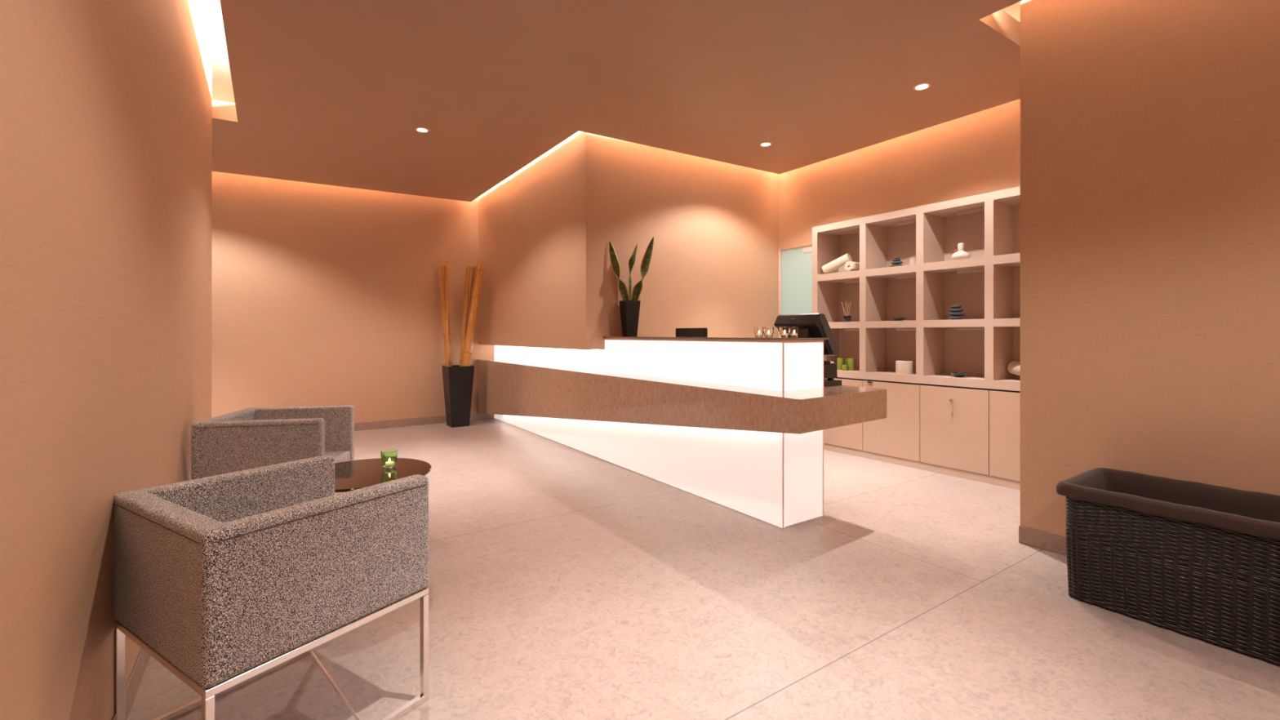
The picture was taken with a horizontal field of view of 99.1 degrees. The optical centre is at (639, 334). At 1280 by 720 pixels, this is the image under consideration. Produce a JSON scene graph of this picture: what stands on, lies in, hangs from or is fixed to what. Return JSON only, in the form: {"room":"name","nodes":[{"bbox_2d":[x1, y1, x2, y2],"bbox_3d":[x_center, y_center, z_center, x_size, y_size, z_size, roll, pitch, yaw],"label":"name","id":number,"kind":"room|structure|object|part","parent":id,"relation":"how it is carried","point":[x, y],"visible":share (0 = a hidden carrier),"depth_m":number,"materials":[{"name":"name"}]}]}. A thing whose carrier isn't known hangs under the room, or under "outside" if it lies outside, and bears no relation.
{"room":"spa reception","nodes":[
{"label":"spa reception","id":0,"kind":"room"},
{"bbox_2d":[0,0,212,719],"bbox_3d":[-1.202,-0.550,0.885,0.247,3.500,8.016,0,0,-34],"label":"wall","id":1,"kind":"structure","parent":0,"point":[106,105],"depth_m":1.39,"materials":[{"name":"beige paint"}]},
{"bbox_2d":[111,648,150,719],"bbox_3d":[-1.204,1.151,0.894,0.253,0.098,8.012,0,0,-34],"label":"baseboard","id":2,"kind":"structure","parent":1,"relation":"attached to","point":[134,681],"depth_m":1.80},
{"bbox_2d":[212,171,495,422],"bbox_3d":[-2.911,-0.550,7.308,9.800,3.500,0.200,0,0,-34],"label":"wall","id":3,"kind":"structure","parent":0,"point":[323,295],"depth_m":6.64,"materials":[{"name":"beige paint"}]},
{"bbox_2d":[354,413,493,431],"bbox_3d":[-4.404,1.151,6.168,5.630,0.098,0.006,0,0,-34],"label":"baseboard","id":4,"kind":"structure","parent":3,"relation":"attached to","point":[473,416],"depth_m":7.11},
{"bbox_2d":[204,0,1020,103],"bbox_3d":[0.001,-2.350,3.023,9.800,0.100,10.600,0,0,-34],"label":"ceiling","id":5,"kind":"structure","parent":0,"point":[222,86],"depth_m":4.43,"materials":[{"name":"white paint"}]},
{"bbox_2d":[212,0,1022,201],"bbox_3d":[-0.581,-1.849,2.522,7.855,0.288,10.025,0,0,-34],"label":"ceiling","id":6,"kind":"structure","parent":0,"point":[329,92],"depth_m":3.84,"materials":[{"name":"paint"}]},
{"bbox_2d":[414,127,429,133],"bbox_3d":[-1.895,-1.774,4.745,0.120,0.004,0.120,0,0,-34],"label":"recessed light","id":7,"kind":"object","parent":6,"relation":"in","point":[420,129],"visible":1,"depth_m":4.74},
{"bbox_2d":[759,142,772,146],"bbox_3d":[1.210,-1.824,5.247,0.120,0.004,0.120,0,0,-34],"label":"recessed light","id":8,"kind":"object","parent":6,"relation":"in","point":[765,144],"visible":1,"depth_m":5.24,"materials":[{"name":"white"}]},
{"bbox_2d":[912,83,931,90],"bbox_3d":[2.082,-1.825,4.026,0.120,0.004,0.120,0,0,-34],"label":"recessed light","id":9,"kind":"object","parent":6,"relation":"in","point":[921,86],"visible":1,"depth_m":4.02,"materials":[{"name":"white"}]},
{"bbox_2d":[478,131,783,349],"bbox_3d":[-0.188,-0.550,7.144,2.880,3.500,3.130,0,0,-34],"label":"wall","id":10,"kind":"structure","parent":0,"point":[546,230],"depth_m":5.75,"materials":[{"name":"beige paint"}]},
{"bbox_2d":[126,418,1279,719],"bbox_3d":[0.001,1.250,3.023,9.800,0.100,10.600,0,0,-34],"label":"floor","id":11,"kind":"structure","parent":0,"point":[566,582],"depth_m":2.31,"materials":[{"name":"beige tile"}]},
{"bbox_2d":[113,455,428,719],"bbox_3d":[-1.116,0.833,1.693,0.624,0.735,0.622,0,0,32],"label":"armchair","id":12,"kind":"object","parent":11,"relation":"on","point":[229,580],"visible":1,"depth_m":1.48,"materials":[{"name":"fabric"}]},
{"bbox_3d":[-1.524,1.017,1.597,0.020,0.326,0.020,0,0,32],"label":"leg","id":13,"kind":"part","parent":12,"relation":"part of","materials":[{"name":"silver metal"}]},
{"bbox_3d":[-1.260,0.649,1.458,0.622,0.369,0.068,0,0,32],"label":"backrest","id":14,"kind":"part","parent":12,"relation":"part of","materials":[{"name":"fabric"}]},
{"bbox_3d":[-1.018,1.017,1.286,0.020,0.326,0.020,0,0,32],"label":"leg","id":15,"kind":"part","parent":12,"relation":"part of","materials":[{"name":"silver metal"}]},
{"bbox_3d":[-1.351,0.650,1.840,0.067,0.368,0.616,0,0,32],"label":"armrest","id":16,"kind":"part","parent":12,"relation":"part of","materials":[{"name":"fabric"}]},
{"bbox_3d":[-1.116,0.844,1.694,0.614,0.020,0.612,0,0,32],"label":"seat rail","id":17,"kind":"part","parent":12,"relation":"part of","materials":[{"name":"silver metal"}]},
{"bbox_3d":[-0.879,0.650,1.550,0.067,0.368,0.616,0,0,32],"label":"armrest","id":18,"kind":"part","parent":12,"relation":"part of","materials":[{"name":"fabric"}]},
{"bbox_3d":[-0.939,1.017,1.632,0.254,0.347,0.008,0,0,3],"label":"brace rod","id":19,"kind":"part","parent":12,"relation":"part of","materials":[{"name":"silver metal"}]},
{"bbox_3d":[-0.708,1.017,1.790,0.020,0.326,0.020,0,0,32],"label":"leg","id":20,"kind":"part","parent":12,"relation":"part of","materials":[{"name":"silver metal"}]},
{"bbox_2d":[191,405,354,479],"bbox_3d":[-2.110,0.833,3.212,0.622,0.735,0.624,0,0,-12],"label":"armchair","id":21,"kind":"object","parent":11,"relation":"on","point":[248,438],"visible":0.48,"depth_m":2.93,"materials":[{"name":"fabric"}]},
{"bbox_3d":[-2.378,0.649,3.152,0.068,0.369,0.622,0,0,-12],"label":"backrest","id":22,"kind":"part","parent":21,"relation":"part of","materials":[{"name":"fabric"}]},
{"bbox_3d":[-2.047,0.650,2.942,0.616,0.368,0.067,0,0,-12],"label":"armrest","id":23,"kind":"part","parent":21,"relation":"part of","materials":[{"name":"fabric"}]},
{"bbox_3d":[-2.167,0.650,3.483,0.616,0.368,0.067,0,0,-12],"label":"armrest","id":24,"kind":"part","parent":21,"relation":"part of","materials":[{"name":"fabric"}]},
{"bbox_3d":[-2.078,0.789,3.219,0.548,0.089,0.486,0,0,-12],"label":"seat","id":25,"kind":"part","parent":21,"relation":"part of","materials":[{"name":"fabric"}]},
{"bbox_2d":[334,457,431,494],"bbox_3d":[-1.398,0.950,2.769,0.634,0.500,0.634,0,0,-34],"label":"coffee table","id":26,"kind":"object","parent":11,"relation":"on","point":[352,475],"visible":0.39,"depth_m":2.76,"materials":[{"name":"brown glass"}]},
{"bbox_2d":[381,448,397,468],"bbox_3d":[-1.315,0.656,2.862,0.082,0.088,0.082,0,0,-34],"label":"candle","id":27,"kind":"object","parent":26,"relation":"on","point":[389,456],"visible":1,"depth_m":2.83,"materials":[{"name":"glass"}]},
{"bbox_2d":[441,364,474,427],"bbox_3d":[-2.386,0.807,7.150,0.330,0.785,0.330,0,0,-34],"label":"floor vase","id":28,"kind":"object","parent":11,"relation":"on","point":[458,380],"visible":0.92,"depth_m":7.04,"materials":[{"name":"black ceramic"}]},
{"bbox_2d":[439,266,452,366],"bbox_3d":[-2.545,-0.070,7.165,0.199,1.646,0.096,0,0,16],"label":"bamboo pole","id":29,"kind":"object","parent":28,"relation":"in","point":[442,268],"visible":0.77,"depth_m":7.13,"materials":[{"name":"brown wood"}]},
{"bbox_2d":[445,261,448,391],"bbox_3d":[-2.494,-0.095,7.066,0.037,1.690,0.036,-1,0,-4],"label":"bamboo pole","id":30,"kind":"object","parent":28,"relation":"in","point":[446,262],"visible":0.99,"depth_m":7.05,"materials":[{"name":"brown wood"}]},
{"bbox_2d":[459,266,471,366],"bbox_3d":[-2.329,0.030,7.202,0.185,1.844,0.065,0,0,-7],"label":"bamboo pole","id":31,"kind":"object","parent":28,"relation":"in","point":[468,268],"visible":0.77,"depth_m":7.18,"materials":[{"name":"brown wood"}]},
{"bbox_2d":[467,266,475,320],"bbox_3d":[-2.274,0.030,7.245,0.188,1.844,0.054,0,0,-17],"label":"bamboo pole","id":32,"kind":"object","parent":28,"relation":"in","point":[473,268],"visible":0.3,"depth_m":7.24,"materials":[{"name":"brown wood"}]},
{"bbox_2d":[462,263,484,366],"bbox_3d":[-2.217,0.018,7.123,0.367,1.880,0.114,0,0,-3],"label":"bamboo pole","id":33,"kind":"object","parent":28,"relation":"in","point":[479,270],"visible":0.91,"depth_m":7.08,"materials":[{"name":"brown wood"}]},
{"bbox_2d":[476,336,886,529],"bbox_3d":[-0.352,0.612,5.510,0.908,1.176,5.641,0,0,-34],"label":"reception desk","id":34,"kind":"object","parent":11,"relation":"on","point":[738,424],"depth_m":3.91,"materials":[{"name":"laminate"}]},
{"bbox_2d":[608,236,653,336],"bbox_3d":[-0.086,-0.451,5.192,0.406,0.949,0.168,0,0,-21],"label":"snake plant","id":35,"kind":"object","parent":34,"relation":"on","point":[629,305],"visible":0.98,"depth_m":5.17,"materials":[{"name":"green plant"}]},
{"bbox_3d":[-0.097,-0.146,5.187,0.155,0.341,0.155,0,0,-26],"label":"pot","id":36,"kind":"part","parent":35,"relation":"part of","materials":[{"name":"black ceramic"}]},
{"bbox_3d":[-0.590,0.194,5.555,0.020,0.314,5.300,0,0,-34],"label":"panel","id":37,"kind":"part","parent":34,"relation":"part of","materials":[{"name":"white plastic"}]},
{"bbox_3d":[-0.590,0.871,5.555,0.020,0.642,5.300,0,0,-34],"label":"panel","id":38,"kind":"part","parent":34,"relation":"part of","materials":[{"name":"white plastic"}]},
{"bbox_2d":[675,327,707,337],"bbox_3d":[0.452,0.148,4.805,0.180,0.405,0.410,0,0,-34],"label":"computer monitor","id":39,"kind":"object","parent":34,"relation":"on","point":[680,332],"visible":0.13,"depth_m":4.77,"materials":[{"name":"black plastic"}]},
{"bbox_3d":[0.426,0.046,4.352,0.389,0.018,2.178,0,0,-34],"label":"trim","id":40,"kind":"part","parent":34,"relation":"part of","materials":[{"name":"white"}]},
{"bbox_2d":[603,336,829,340],"bbox_3d":[0.443,0.030,4.358,0.448,0.013,2.187,0,0,-34],"label":"countertop","id":41,"kind":"structure","parent":34,"relation":"on","point":[634,337],"depth_m":3.79,"materials":[{"name":"brown wood"}]},
{"bbox_2d":[754,327,764,337],"bbox_3d":[0.817,-0.011,3.743,0.068,0.070,0.067,0,0,-34],"label":"candle","id":42,"kind":"object","parent":34,"relation":"on","point":[758,331],"visible":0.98,"depth_m":3.72,"materials":[{"name":"glass"}]},
{"bbox_2d":[763,327,773,337],"bbox_3d":[0.841,-0.011,3.566,0.068,0.070,0.067,0,0,-34],"label":"candle","id":43,"kind":"object","parent":34,"relation":"on","point":[768,331],"visible":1,"depth_m":3.54,"materials":[{"name":"glass"}]},
{"bbox_2d":[779,326,790,337],"bbox_3d":[0.937,-0.011,3.532,0.068,0.070,0.067,0,0,-34],"label":"candle","id":44,"kind":"object","parent":34,"relation":"on","point":[784,331],"visible":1,"depth_m":3.51,"materials":[{"name":"glass"}]},
{"bbox_2d":[789,327,799,337],"bbox_3d":[1.009,-0.011,3.568,0.068,0.070,0.067,0,0,-34],"label":"candle","id":45,"kind":"object","parent":34,"relation":"on","point":[794,331],"visible":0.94,"depth_m":3.54,"materials":[{"name":"wax"}]},
{"bbox_3d":[1.030,0.619,3.463,0.391,1.163,0.030,0,0,-34],"label":"corner trim","id":46,"kind":"part","parent":34,"relation":"part of","materials":[{"name":"white plastic"}]},
{"bbox_3d":[1.037,0.194,3.470,0.363,0.314,0.020,0,0,-34],"label":"panel","id":47,"kind":"part","parent":34,"relation":"part of","materials":[{"name":"white plastic"}]},
{"bbox_3d":[1.037,0.844,3.470,0.363,0.688,0.020,0,0,-34],"label":"panel","id":48,"kind":"part","parent":34,"relation":"part of","materials":[{"name":"white plastic"}]},
{"bbox_2d":[773,313,841,386],"bbox_3d":[1.138,0.106,3.820,0.279,0.489,0.440,0,0,-34],"label":"cash register","id":49,"kind":"object","parent":34,"relation":"on","point":[810,325],"visible":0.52,"depth_m":3.66,"materials":[{"name":"black plastic"}]},
{"bbox_2d":[823,360,830,364],"bbox_3d":[1.254,0.192,3.715,0.050,0.020,0.065,0,0,-34],"label":"card reader","id":50,"kind":"object","parent":49,"relation":"on","point":[824,362],"visible":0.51,"depth_m":3.69,"materials":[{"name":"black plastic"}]},
{"bbox_3d":[1.139,0.250,3.821,0.230,0.096,0.400,0,0,-34],"label":"cash drawer","id":51,"kind":"part","parent":49,"relation":"part of","materials":[{"name":"black plastic"}]},
{"bbox_3d":[1.149,0.333,3.828,0.253,0.037,0.440,0,0,-34],"label":"plate","id":52,"kind":"part","parent":49,"relation":"part of","materials":[{"name":"black plastic"}]},
{"bbox_2d":[812,186,1020,490],"bbox_3d":[2.621,0.033,4.928,0.400,2.334,2.316,0,0,-34],"label":"shelf unit","id":53,"kind":"object","parent":11,"relation":"on","point":[968,426],"visible":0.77,"depth_m":4.87,"materials":[{"name":"laminate"}]},
{"bbox_2d":[822,253,852,273],"bbox_3d":[2.035,-0.727,5.639,0.303,0.193,0.097,0,0,44],"label":"rolled towel","id":54,"kind":"object","parent":53,"relation":"on","point":[841,261],"visible":1,"depth_m":5.61,"materials":[{"name":"white fabric"}]},
{"bbox_2d":[836,357,844,369],"bbox_3d":[2.058,0.305,5.600,0.064,0.126,0.064,0,0,-34],"label":"pillar candle","id":55,"kind":"object","parent":53,"relation":"on","point":[840,362],"visible":0.88,"depth_m":5.57,"materials":[{"name":"green wax"}]},
{"bbox_3d":[2.003,0.792,5.548,0.020,0.681,0.591,0,0,-34],"label":"door","id":56,"kind":"part","parent":53,"relation":"part of","materials":[{"name":"paint"}]},
{"bbox_2d":[842,364,847,370],"bbox_3d":[2.070,0.337,5.511,0.052,0.062,0.052,0,0,-34],"label":"pillar candle","id":57,"kind":"object","parent":53,"relation":"on","point":[844,366],"visible":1,"depth_m":5.49,"materials":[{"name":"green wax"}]},
{"bbox_2d":[841,302,851,321],"bbox_3d":[2.108,-0.228,5.561,0.082,0.210,0.118,0,0,9],"label":"reed diffuser","id":58,"kind":"object","parent":53,"relation":"on","point":[846,318],"visible":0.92,"depth_m":5.53,"materials":[{"name":"brown wood"}]},
{"bbox_2d":[845,357,848,369],"bbox_3d":[2.147,0.305,5.612,0.060,0.126,0.060,0,0,-34],"label":"pillar candle","id":59,"kind":"object","parent":53,"relation":"on","point":[846,359],"visible":0.37,"depth_m":5.59,"materials":[{"name":"green wax"}]},
{"bbox_2d":[848,358,854,370],"bbox_3d":[2.139,0.304,5.516,0.066,0.128,0.066,0,0,-34],"label":"pillar candle","id":60,"kind":"object","parent":53,"relation":"on","point":[851,361],"visible":1,"depth_m":5.49,"materials":[{"name":"green wax"}]},
{"bbox_2d":[844,261,859,271],"bbox_3d":[2.179,-0.681,5.522,0.260,0.092,0.097,0,0,-42],"label":"rolled towel","id":61,"kind":"object","parent":53,"relation":"on","point":[849,265],"visible":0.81,"depth_m":5.44,"materials":[{"name":"white fabric"}]},
{"bbox_2d":[844,229,859,234],"bbox_3d":[2.211,-1.055,5.607,0.040,0.026,0.220,0,0,-34],"label":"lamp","id":62,"kind":"object","parent":53,"relation":"attached to","point":[853,231],"depth_m":5.62,"materials":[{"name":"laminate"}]},
{"bbox_2d":[844,279,859,283],"bbox_3d":[2.211,-0.542,5.607,0.040,0.026,0.220,0,0,-34],"label":"lamp","id":63,"kind":"object","parent":53,"relation":"attached to","point":[855,280],"depth_m":5.62,"materials":[{"name":"laminate"}]},
{"bbox_2d":[844,328,859,330],"bbox_3d":[2.211,-0.046,5.607,0.040,0.026,0.220,0,0,-34],"label":"lamp","id":64,"kind":"object","parent":53,"relation":"attached to","point":[846,329],"depth_m":5.61,"materials":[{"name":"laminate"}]},
{"bbox_3d":[2.328,0.792,5.069,0.020,0.681,0.557,0,0,-34],"label":"door","id":65,"kind":"part","parent":53,"relation":"part of","materials":[{"name":"paint"}]},
{"bbox_2d":[890,317,906,320],"bbox_3d":[2.419,-0.138,5.104,0.140,0.030,0.140,0,0,-34],"label":"shallow dish","id":66,"kind":"object","parent":53,"relation":"on","point":[892,318],"visible":0.93,"depth_m":5.06,"materials":[{"name":"black ceramic"}]},
{"bbox_2d":[895,360,912,374],"bbox_3d":[2.446,0.306,5.048,0.144,0.124,0.144,0,0,-34],"label":"pillar candle","id":67,"kind":"object","parent":53,"relation":"on","point":[904,367],"visible":1,"depth_m":4.99,"materials":[{"name":"white wax"}]},
{"bbox_2d":[895,218,915,225],"bbox_3d":[2.527,-1.055,5.142,0.040,0.026,0.220,0,0,-34],"label":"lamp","id":68,"kind":"object","parent":53,"relation":"attached to","point":[913,220],"depth_m":5.14,"materials":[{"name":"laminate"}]},
{"bbox_2d":[895,274,915,279],"bbox_3d":[2.527,-0.542,5.142,0.040,0.026,0.220,0,0,-34],"label":"lamp","id":69,"kind":"object","parent":53,"relation":"attached to","point":[908,276],"depth_m":5.14,"materials":[{"name":"laminate"}]},
{"bbox_2d":[895,328,915,330],"bbox_3d":[2.527,-0.046,5.142,0.040,0.026,0.220,0,0,-34],"label":"lamp","id":70,"kind":"object","parent":53,"relation":"attached to","point":[896,329],"depth_m":5.14,"materials":[{"name":"laminate"}]},
{"bbox_3d":[2.781,-0.345,5.037,0.012,1.570,2.316,0,0,-34],"label":"panel","id":71,"kind":"part","parent":53,"relation":"part of","materials":[{"name":"laminate"}]},
{"bbox_3d":[2.644,0.792,4.604,0.020,0.681,0.557,0,0,-34],"label":"door","id":72,"kind":"part","parent":53,"relation":"part of","materials":[{"name":"paint"}]},
{"bbox_2d":[947,315,964,319],"bbox_3d":[2.713,-0.141,4.673,0.104,0.035,0.126,0,0,-34],"label":"stone","id":73,"kind":"object","parent":53,"relation":"on","point":[950,317],"visible":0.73,"depth_m":4.63,"materials":[{"name":"grey stone"}]},
{"bbox_2d":[948,311,964,315],"bbox_3d":[2.711,-0.172,4.672,0.104,0.035,0.122,0,0,-34],"label":"stone","id":74,"kind":"object","parent":73,"relation":"on","point":[953,313],"visible":1,"depth_m":4.64,"materials":[{"name":"grey stone"}]},
{"bbox_2d":[948,308,963,311],"bbox_3d":[2.709,-0.204,4.676,0.085,0.035,0.116,0,0,-34],"label":"stone","id":75,"kind":"object","parent":74,"relation":"on","point":[951,309],"visible":0.99,"depth_m":4.64,"materials":[{"name":"grey stone"}]},
{"bbox_2d":[949,304,961,308],"bbox_3d":[2.709,-0.236,4.679,0.070,0.034,0.090,0,0,-34],"label":"stone","id":76,"kind":"object","parent":75,"relation":"on","point":[953,306],"visible":1,"depth_m":4.66,"materials":[{"name":"grey stone"}]},
{"bbox_2d":[950,372,967,377],"bbox_3d":[2.724,0.349,4.656,0.128,0.038,0.128,0,0,-34],"label":"bowl","id":77,"kind":"object","parent":53,"relation":"on","point":[954,374],"visible":1,"depth_m":4.62,"materials":[{"name":"ceramic"}]},
{"bbox_2d":[951,243,970,259],"bbox_3d":[2.726,-0.698,4.635,0.140,0.148,0.141,0,0,-34],"label":"herbal compress","id":78,"kind":"object","parent":53,"relation":"on","point":[961,254],"visible":0.87,"depth_m":4.60,"materials":[{"name":"white fabric"}]},
{"bbox_3d":[2.727,-0.738,4.634,0.050,0.068,0.050,0,0,-34],"label":"stem","id":79,"kind":"part","parent":78,"relation":"part of","materials":[{"name":"white fabric"}]},
{"bbox_2d":[956,207,984,214],"bbox_3d":[2.843,-1.055,4.677,0.040,0.026,0.220,0,0,-34],"label":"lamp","id":80,"kind":"object","parent":53,"relation":"attached to","point":[976,209],"depth_m":4.67,"materials":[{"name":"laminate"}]},
{"bbox_2d":[956,267,984,273],"bbox_3d":[2.843,-0.542,4.677,0.040,0.026,0.220,0,0,-34],"label":"lamp","id":81,"kind":"object","parent":53,"relation":"attached to","point":[980,269],"depth_m":4.66,"materials":[{"name":"laminate"}]},
{"bbox_2d":[956,327,984,330],"bbox_3d":[2.843,-0.046,4.677,0.040,0.026,0.220,0,0,-34],"label":"lamp","id":82,"kind":"object","parent":53,"relation":"attached to","point":[957,328],"depth_m":4.67,"materials":[{"name":"laminate"}]},
{"bbox_3d":[2.970,0.792,4.125,0.020,0.681,0.591,0,0,-34],"label":"door","id":83,"kind":"part","parent":53,"relation":"part of","materials":[{"name":"paint"}]},
{"bbox_2d":[1007,360,1020,375],"bbox_3d":[3.044,0.285,4.272,0.112,0.135,0.309,0,0,-4],"label":"rolled towel","id":84,"kind":"object","parent":53,"relation":"on","point":[1014,367],"visible":0.27,"depth_m":4.36,"materials":[{"name":"white fabric"}]},
{"bbox_3d":[2.406,-0.640,5.124,0.087,0.032,0.120,0,0,-34],"label":"stone","id":85,"kind":"object","parent":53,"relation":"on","visible":0},
{"bbox_2d":[890,261,902,264],"bbox_3d":[2.410,-0.669,5.117,0.080,0.032,0.109,0,0,-34],"label":"stone","id":86,"kind":"object","parent":85,"relation":"on","point":[894,262],"visible":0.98,"depth_m":5.09,"materials":[{"name":"grey stone"}]},
{"bbox_2d":[1055,467,1279,665],"bbox_3d":[2.410,0.936,2.239,0.555,0.520,1.010,0,0,-34],"label":"planter","id":87,"kind":"object","parent":11,"relation":"on","point":[1199,560],"visible":1,"depth_m":2.22,"materials":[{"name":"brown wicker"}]},
{"bbox_2d":[842,315,851,321],"bbox_3d":[2.106,-0.153,5.548,0.082,0.061,0.082,0,0,-34],"label":"cup","id":88,"kind":"object","parent":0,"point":[846,318],"depth_m":5.52,"materials":[{"name":"black ceramic"}]},
{"bbox_2d":[778,98,1020,250],"bbox_3d":[2.634,-0.550,5.305,0.280,3.500,3.085,0,0,-34],"label":"wall","id":89,"kind":"structure","parent":0,"point":[979,153],"depth_m":5.20,"materials":[{"name":"beige paint"}]},
{"bbox_2d":[778,249,782,337],"bbox_3d":[1.679,0.100,6.505,0.050,2.200,0.024,0,0,-34],"label":"trim","id":90,"kind":"structure","parent":89,"relation":"attached to","point":[780,251],"depth_m":6.49,"materials":[{"name":"beige wood"}]},
{"bbox_2d":[781,246,812,314],"bbox_3d":[1.866,0.103,6.240,0.030,2.177,0.625,0,0,-34],"label":"door","id":91,"kind":"structure","parent":89,"relation":"in","point":[796,264],"depth_m":6.30,"materials":[{"name":"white glass"}]},
{"bbox_2d":[1020,0,1279,537],"bbox_3d":[4.016,-0.550,1.982,1.729,3.500,3.965,0,0,-34],"label":"wall","id":92,"kind":"structure","parent":0,"point":[1150,129],"depth_m":2.68,"materials":[{"name":"beige paint"}]},
{"bbox_2d":[1018,524,1066,555],"bbox_3d":[3.719,1.151,1.790,1.035,0.098,3.961,0,0,-34],"label":"baseboard","id":93,"kind":"structure","parent":92,"relation":"attached to","point":[1028,536],"depth_m":3.04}
]}

